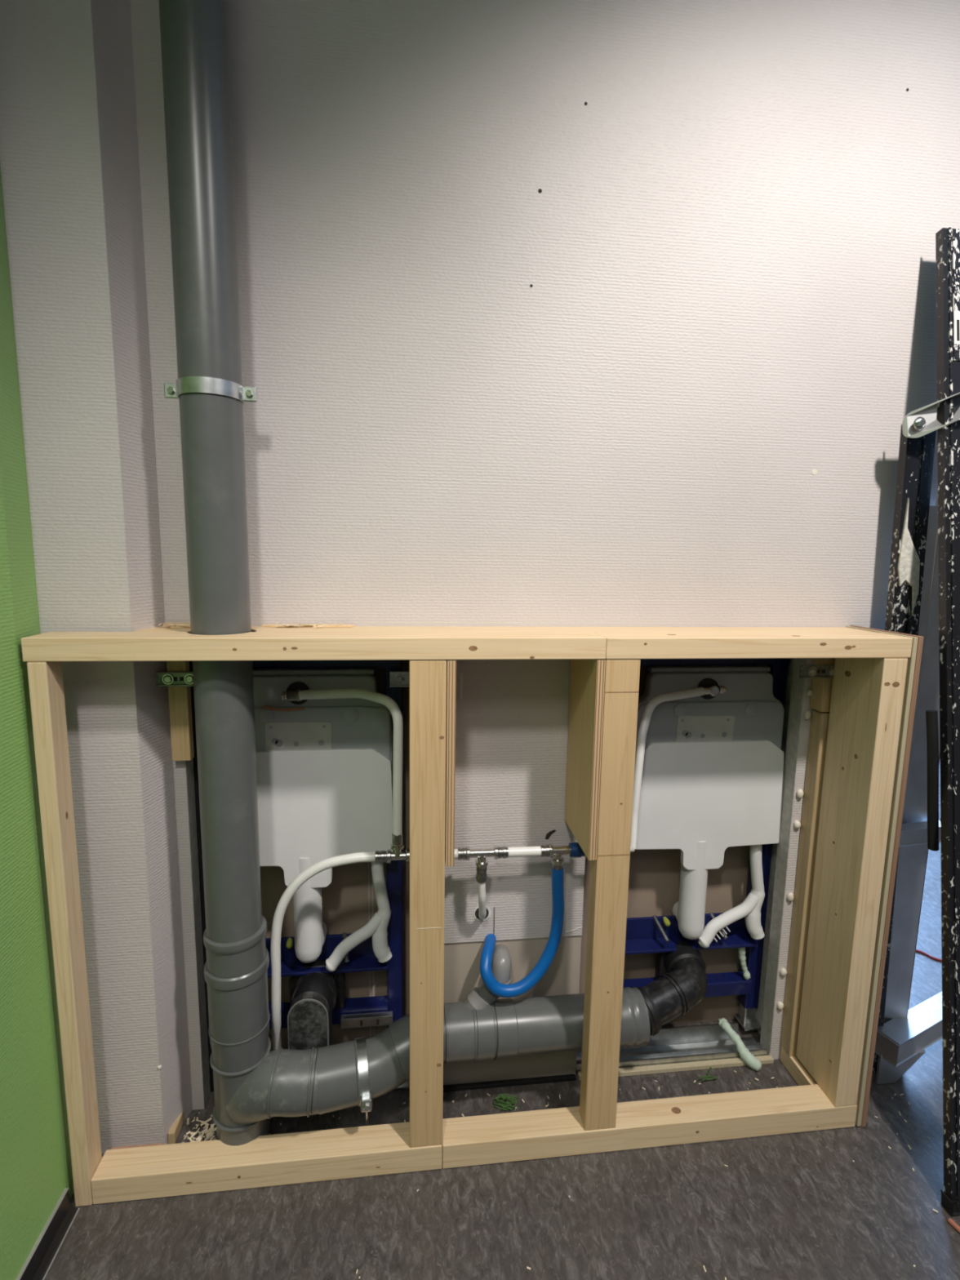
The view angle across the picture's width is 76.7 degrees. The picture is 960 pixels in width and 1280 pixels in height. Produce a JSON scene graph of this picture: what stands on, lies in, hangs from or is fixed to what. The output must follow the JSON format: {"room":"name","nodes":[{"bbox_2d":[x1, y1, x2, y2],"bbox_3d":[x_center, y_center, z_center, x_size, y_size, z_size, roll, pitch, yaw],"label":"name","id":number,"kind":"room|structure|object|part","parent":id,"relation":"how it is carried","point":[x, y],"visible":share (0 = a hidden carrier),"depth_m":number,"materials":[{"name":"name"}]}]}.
{"room":"building under construction","nodes":[
{"label":"building under construction","id":0,"kind":"room"},
{"bbox_2d":[0,165,74,1279],"bbox_3d":[-0.687,-0.126,-0.578,0.150,3.000,4.000,0,8,-7],"label":"wall","id":1,"kind":"structure","parent":0,"point":[36,1171],"depth_m":1.07,"materials":[{"name":"green paint"}]},
{"bbox_2d":[15,1187,79,1279],"bbox_3d":[-0.614,1.363,-0.562,0.046,0.050,3.597,0,8,-7],"label":"baseboard","id":2,"kind":"structure","parent":1,"relation":"attached to","point":[42,1255],"depth_m":1.14,"materials":[{"name":"black plastic"}]},
{"bbox_2d":[0,0,192,1154],"bbox_3d":[-0.748,-0.371,1.163,0.203,3.000,0.094,0,8,-7],"label":"wall column","id":3,"kind":"structure","parent":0,"point":[69,153],"depth_m":1.15,"materials":[{"name":"white paint"}]},
{"bbox_2d":[44,759,959,1279],"bbox_3d":[1.690,1.060,2.209,5.800,0.050,8.600,0,8,-7],"label":"floor","id":4,"kind":"structure","parent":0,"point":[797,1206],"depth_m":1.22,"materials":[{"name":"carpet"}]},
{"bbox_2d":[158,0,271,1146],"bbox_3d":[-0.499,-0.364,1.146,0.138,2.993,0.139,7,10,36],"label":"stack","id":5,"kind":"object","parent":4,"relation":"on","point":[209,389],"visible":0.82,"depth_m":1.12,"materials":[{"name":"grey plastic"}]},
{"bbox_2d":[394,1081,409,1089],"bbox_3d":[-0.390,1.077,1.504,0.485,0.045,0.076,0,8,-7],"label":"floor track","id":6,"kind":"object","parent":4,"relation":"on","point":[406,1085],"visible":0.02,"depth_m":1.49,"materials":[{"name":"metal"}]},
{"bbox_2d":[155,659,408,1029],"bbox_3d":[-0.424,0.552,1.428,0.524,1.063,0.171,0,8,-7],"label":"cistern","id":7,"kind":"object","parent":6,"relation":"on","point":[324,766],"visible":0.72,"depth_m":1.40,"materials":[{"name":"white plastic"}]},
{"bbox_2d":[162,674,173,684],"bbox_3d":[-0.644,0.081,1.253,0.022,0.022,0.003,0,8,-7],"label":"washer","id":8,"kind":"object","parent":7,"relation":"in","point":[167,679],"depth_m":1.25,"materials":[{"name":"silver metal"}]},
{"bbox_2d":[184,674,193,684],"bbox_3d":[-0.601,0.081,1.258,0.022,0.022,0.003,0,8,-7],"label":"washer","id":9,"kind":"object","parent":7,"relation":"in","point":[188,678],"depth_m":1.25,"materials":[{"name":"silver metal"}]},
{"bbox_2d":[271,737,277,744],"bbox_3d":[-0.465,0.229,1.375,0.016,0.016,0.001,0,8,-7],"label":"screw","id":10,"kind":"object","parent":7,"relation":"on","point":[273,740],"depth_m":1.37,"materials":[{"name":"grey metal"}]},
{"bbox_2d":[275,739,282,746],"bbox_3d":[-0.457,0.234,1.377,0.018,0.018,0.001,0,8,-7],"label":"screw","id":11,"kind":"object","parent":7,"relation":"on","point":[278,743],"depth_m":1.38,"materials":[{"name":"grey metal"}]},
{"bbox_3d":[-0.413,0.224,1.383,0.149,0.080,0.004,0,8,-7],"label":"access plate","id":12,"kind":"part","parent":7,"relation":"part of","materials":[{"name":"plastic"}]},
{"bbox_2d":[287,959,346,1049],"bbox_3d":[-0.398,0.894,1.449,0.133,0.218,0.177,0,8,-7],"label":"drain","id":13,"kind":"object","parent":7,"relation":"attached to","point":[313,996],"visible":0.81,"depth_m":1.36,"materials":[{"name":"black plastic"}]},
{"bbox_2d":[318,739,324,745],"bbox_3d":[-0.363,0.235,1.388,0.014,0.014,0.001,0,8,-7],"label":"screw","id":14,"kind":"object","parent":7,"relation":"on","point":[321,742],"depth_m":1.39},
{"bbox_3d":[-0.403,0.291,1.417,0.394,0.428,0.037,0,8,-7],"label":"tank","id":15,"kind":"part","parent":7,"relation":"part of","materials":[{"name":"grey plastic"}]},
{"bbox_2d":[395,674,404,684],"bbox_3d":[-0.186,0.090,1.403,0.022,0.022,0.003,0,8,-7],"label":"washer","id":16,"kind":"object","parent":7,"relation":"in","point":[399,678],"depth_m":1.40,"materials":[{"name":"silver metal"}]},
{"bbox_2d":[226,986,650,1125],"bbox_3d":[-0.078,0.982,1.375,0.942,0.280,0.166,0,8,-10],"label":"drain pipe","id":17,"kind":"object","parent":4,"relation":"on","point":[286,1082],"visible":0.77,"depth_m":1.33,"materials":[{"name":"grey plastic"}]},
{"bbox_2d":[316,1038,361,1115],"bbox_3d":[-0.305,0.951,1.325,0.095,0.124,0.124,-1,8,-15],"label":"socket","id":18,"kind":"object","parent":17,"relation":"attached to","point":[339,1066],"depth_m":1.28,"materials":[{"name":"grey plastic"}]},
{"bbox_3d":[-0.251,1.065,1.345,0.006,0.117,0.006,0,8,-7],"label":"threaded rod","id":19,"kind":"part","parent":17,"relation":"part of","materials":[{"name":"metal"}]},
{"bbox_2d":[388,1013,409,1082],"bbox_3d":[-0.153,0.915,1.370,0.099,0.133,0.120,-2,8,-19],"label":"socket","id":20,"kind":"object","parent":17,"relation":"attached to","point":[398,1030],"depth_m":1.32,"materials":[{"name":"grey plastic"}]},
{"bbox_2d":[463,943,511,1009],"bbox_3d":[0.013,0.804,1.426,0.121,0.152,0.102,0,8,-7],"label":"branch","id":21,"kind":"object","parent":17,"relation":"attached to","point":[482,997],"visible":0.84,"depth_m":1.40,"materials":[{"name":"grey plastic"}]},
{"bbox_2d":[463,986,489,1009],"bbox_3d":[-0.009,0.847,1.407,0.072,0.072,0.057,0,8,-7],"label":"socket","id":22,"kind":"object","parent":21,"relation":"attached to","point":[478,998],"depth_m":1.39,"materials":[{"name":"grey plastic"}]},
{"bbox_2d":[632,941,707,1036],"bbox_3d":[0.487,0.880,1.541,0.149,0.143,0.286,8,11,42],"label":"pipe elbow","id":23,"kind":"object","parent":17,"relation":"attached to","point":[680,984],"visible":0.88,"depth_m":1.49,"materials":[{"name":"black plastic"}]},
{"bbox_2d":[21,625,924,1206],"bbox_3d":[0.039,0.550,1.330,1.724,1.153,0.201,0,8,-7],"label":"frame","id":24,"kind":"object","parent":4,"relation":"on","point":[862,719],"visible":0.96,"depth_m":1.27,"materials":[{"name":"brown wood"}]},
{"bbox_2d":[163,622,190,628],"bbox_3d":[-0.612,-0.031,1.248,0.075,0.008,0.046,0,8,-7],"label":"wood offcut","id":25,"kind":"object","parent":24,"relation":"on","point":[175,626],"visible":0.49,"depth_m":1.23,"materials":[{"name":"brown wood"}]},
{"bbox_2d":[158,622,343,627],"bbox_3d":[-0.476,-0.031,1.261,0.378,0.008,0.045,0,8,-7],"label":"wood shavings","id":26,"kind":"object","parent":24,"relation":"on","point":[289,624],"visible":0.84,"depth_m":1.26},
{"bbox_3d":[-0.433,1.101,1.286,0.702,0.057,0.064,0,8,-7],"label":"sole plate","id":27,"kind":"part","parent":24,"relation":"part of","materials":[{"name":"brown wood"}]},
{"bbox_2d":[262,623,355,627],"bbox_3d":[-0.362,-0.030,1.287,0.190,0.005,0.029,0,8,-7],"label":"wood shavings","id":28,"kind":"object","parent":24,"relation":"on","point":[276,625],"visible":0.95,"depth_m":1.28,"materials":[{"name":"brown wood"}]},
{"bbox_3d":[-0.281,0.011,1.160,1.050,0.042,0.086,0,8,-7],"label":"rail","id":29,"kind":"part","parent":24,"relation":"part of","materials":[{"name":"brown wood"}]},
{"bbox_3d":[-0.068,0.232,1.274,0.017,0.416,0.194,0,8,-7],"label":"plywood panel","id":30,"kind":"part","parent":24,"relation":"part of","materials":[{"name":"beige wood"}]},
{"bbox_3d":[0.222,0.232,1.308,0.017,0.416,0.194,0,8,-7],"label":"plywood panel","id":31,"kind":"part","parent":24,"relation":"part of","materials":[{"name":"beige wood"}]},
{"bbox_3d":[0.393,1.101,1.383,0.960,0.057,0.064,0,8,-7],"label":"sole plate","id":32,"kind":"part","parent":24,"relation":"part of","materials":[{"name":"brown wood"}]},
{"bbox_3d":[0.565,0.011,1.260,0.652,0.042,0.086,0,8,-7],"label":"rail","id":33,"kind":"part","parent":24,"relation":"part of","materials":[{"name":"brown wood"}]},
{"bbox_3d":[0.879,0.549,1.429,0.010,1.147,0.199,0,8,-7],"label":"panel","id":34,"kind":"part","parent":24,"relation":"part of","materials":[{"name":"beige wood"}]},
{"bbox_3d":[0.890,0.549,1.429,0.011,1.151,0.200,0,8,-7],"label":"panel","id":35,"kind":"part","parent":24,"relation":"part of","materials":[{"name":"beige wood"}]},
{"bbox_2d":[189,657,794,1092],"bbox_3d":[0.104,-0.393,1.411,1.934,3.000,0.117,0,8,-7],"label":"board","id":36,"kind":"object","parent":4,"relation":"on","point":[349,903],"visible":0.07,"depth_m":1.61,"materials":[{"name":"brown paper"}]},
{"bbox_2d":[493,1093,518,1110],"bbox_3d":[0.063,1.107,1.450,0.061,0.018,0.037,0,8,-7],"label":"scrap","id":37,"kind":"object","parent":4,"relation":"on","point":[504,1104],"visible":1,"depth_m":1.45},
{"bbox_2d":[443,1074,576,1092],"bbox_3d":[0.054,1.102,1.508,0.376,0.010,0.011,0,8,-7],"label":"floor strip","id":38,"kind":"object","parent":4,"relation":"on","point":[482,1085],"visible":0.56,"depth_m":1.51,"materials":[{"name":"black rubber"}]},
{"bbox_2d":[182,1070,937,1279],"bbox_3d":[0.243,1.140,1.240,1.803,0.014,0.575,0,8,-7],"label":"sawdust","id":39,"kind":"object","parent":4,"relation":"on","point":[210,1132],"visible":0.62,"depth_m":1.37,"materials":[{"name":"brown wood"}]},
{"bbox_2d":[575,1022,766,1075],"bbox_3d":[0.498,1.077,1.607,0.513,0.045,0.078,0,8,-7],"label":"floor track","id":40,"kind":"object","parent":4,"relation":"on","point":[673,1045],"visible":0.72,"depth_m":1.62,"materials":[{"name":"metal"}]},
{"bbox_2d":[622,657,835,1031],"bbox_3d":[0.573,0.553,1.535,0.474,1.063,0.191,0,8,-7],"label":"cistern","id":41,"kind":"object","parent":40,"relation":"on","point":[712,779],"visible":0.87,"depth_m":1.51,"materials":[{"name":"white plastic"}]},
{"bbox_2d":[681,729,687,736],"bbox_3d":[0.503,0.229,1.489,0.016,0.016,0.001,0,8,-7],"label":"screw","id":42,"kind":"object","parent":41,"relation":"on","point":[684,732],"depth_m":1.49,"materials":[{"name":"grey metal"}]},
{"bbox_2d":[684,731,691,738],"bbox_3d":[0.512,0.234,1.491,0.018,0.018,0.001,0,8,-7],"label":"screw","id":43,"kind":"object","parent":41,"relation":"on","point":[687,734],"depth_m":1.49,"materials":[{"name":"grey metal"}]},
{"bbox_3d":[0.555,0.223,1.497,0.149,0.080,0.004,0,8,-7],"label":"access plate","id":44,"kind":"part","parent":41,"relation":"part of","materials":[{"name":"plastic"}]},
{"bbox_3d":[0.566,0.290,1.531,0.394,0.428,0.037,0,8,-7],"label":"tank","id":45,"kind":"part","parent":41,"relation":"part of","materials":[{"name":"grey plastic"}]},
{"bbox_2d":[721,732,727,737],"bbox_3d":[0.605,0.235,1.502,0.014,0.014,0.001,0,8,-7],"label":"screw","id":46,"kind":"object","parent":41,"relation":"on","point":[723,734],"depth_m":1.50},
{"bbox_2d":[737,947,751,980],"bbox_3d":[0.712,0.868,1.639,0.040,0.107,0.021,1,8,-1],"label":"drip","id":47,"kind":"object","parent":41,"relation":"hanging from","point":[741,951],"visible":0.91,"depth_m":1.63,"materials":[{"name":"plastic"}]},
{"bbox_3d":[0.748,1.067,1.696,0.048,0.006,0.057,0,8,-7],"label":"foot plate","id":48,"kind":"part","parent":41,"relation":"part of","materials":[{"name":"metal"}]},
{"bbox_2d":[807,666,817,676],"bbox_3d":[0.764,0.073,1.397,0.022,0.022,0.003,0,8,-7],"label":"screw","id":49,"kind":"object","parent":41,"relation":"in","point":[811,671],"depth_m":1.40,"materials":[{"name":"silver metal"}]},
{"bbox_2d":[826,666,834,676],"bbox_3d":[0.814,0.073,1.403,0.022,0.022,0.003,0,8,-7],"label":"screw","id":50,"kind":"object","parent":41,"relation":"in","point":[830,670],"depth_m":1.40,"materials":[{"name":"silver metal"}]},
{"bbox_2d":[577,1055,773,1079],"bbox_3d":[0.508,1.101,1.563,0.522,0.012,0.015,0,8,-7],"label":"floor strip","id":51,"kind":"object","parent":4,"relation":"on","point":[733,1062],"visible":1,"depth_m":1.56,"materials":[{"name":"beige wood"}]},
{"bbox_2d":[697,1066,718,1081],"bbox_3d":[0.576,1.103,1.531,0.053,0.018,0.029,-4,9,-32],"label":"scrap","id":52,"kind":"object","parent":4,"relation":"on","point":[707,1076],"visible":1,"depth_m":1.53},
{"bbox_2d":[718,1017,761,1071],"bbox_3d":[0.682,1.066,1.599,0.037,0.076,0.124,-5,10,-34],"label":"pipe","id":53,"kind":"object","parent":4,"relation":"on","point":[745,1055],"visible":1,"depth_m":1.58,"materials":[{"name":"plastic"}]},
{"bbox_2d":[871,226,959,1216],"bbox_3d":[1.262,0.135,1.365,0.770,2.008,0.370,-2,9,-22],"label":"step ladder","id":54,"kind":"object","parent":4,"relation":"on","point":[923,593],"visible":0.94,"depth_m":1.30,"materials":[{"name":"black metal"}]},
{"bbox_3d":[1.076,0.403,1.486,0.078,1.426,0.004,0,8,-7],"label":"aluminium leg","id":55,"kind":"part","parent":54,"relation":"part of","materials":[{"name":"grey metal"}]},
{"bbox_3d":[1.002,-0.491,1.266,0.194,0.128,0.040,3,8,14],"label":"hinge plate","id":56,"kind":"part","parent":54,"relation":"part of","materials":[{"name":"metal"}]},
{"bbox_2d":[956,319,959,340],"bbox_3d":[1.005,-0.651,1.276,0.007,0.044,0.008,0,8,-7],"label":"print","id":57,"kind":"object","parent":54,"relation":"attached to","point":[957,320],"depth_m":1.28},
{"bbox_2d":[915,949,942,961],"bbox_3d":[1.647,1.062,1.987,1.008,0.008,0.093,4,8,20],"label":"power cable","id":58,"kind":"object","parent":4,"relation":"on","point":[917,950],"visible":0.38,"depth_m":2.02,"materials":[{"name":"plastic"}]},
{"bbox_2d":[947,1217,959,1233],"bbox_3d":[0.973,1.169,1.138,0.019,0.010,0.166,-4,9,-29],"label":"power cable","id":59,"kind":"object","parent":4,"relation":"on","point":[950,1221],"visible":1,"depth_m":1.20,"materials":[{"name":"orange plastic"}]},
{"bbox_2d":[129,0,959,1110],"bbox_3d":[0.113,-0.382,1.331,1.934,3.000,0.046,0,8,-7],"label":"wall","id":60,"kind":"structure","parent":0,"point":[553,313],"depth_m":1.29,"materials":[{"name":"white paint"}]},
{"bbox_2d":[166,661,194,760],"bbox_3d":[-0.634,0.138,1.284,0.038,0.238,0.022,0,8,-7],"label":"wood block","id":61,"kind":"object","parent":60,"relation":"attached to","point":[180,697],"visible":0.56,"depth_m":1.28,"materials":[{"name":"beige wood"}]},
{"bbox_2d":[270,687,705,1050],"bbox_3d":[0.032,0.562,1.413,1.019,0.912,0.129,0,8,-7],"label":"supply pipe","id":62,"kind":"object","parent":60,"relation":"attached to","point":[555,853],"visible":0.94,"depth_m":1.33,"materials":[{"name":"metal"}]},
{"bbox_2d":[480,866,564,997],"bbox_3d":[0.090,0.664,1.383,0.188,0.298,0.101,3,8,16],"label":"hose","id":63,"kind":"object","parent":62,"relation":"attached to","point":[528,982],"visible":1,"depth_m":1.38,"materials":[{"name":"blue plastic"}]},
{"bbox_2d":[777,688,813,1009],"bbox_3d":[0.785,0.539,1.516,0.018,0.850,0.016,0,8,-7],"label":"beads","id":64,"kind":"object","parent":60,"relation":"attached to","point":[797,824],"visible":1,"depth_m":1.50}
]}

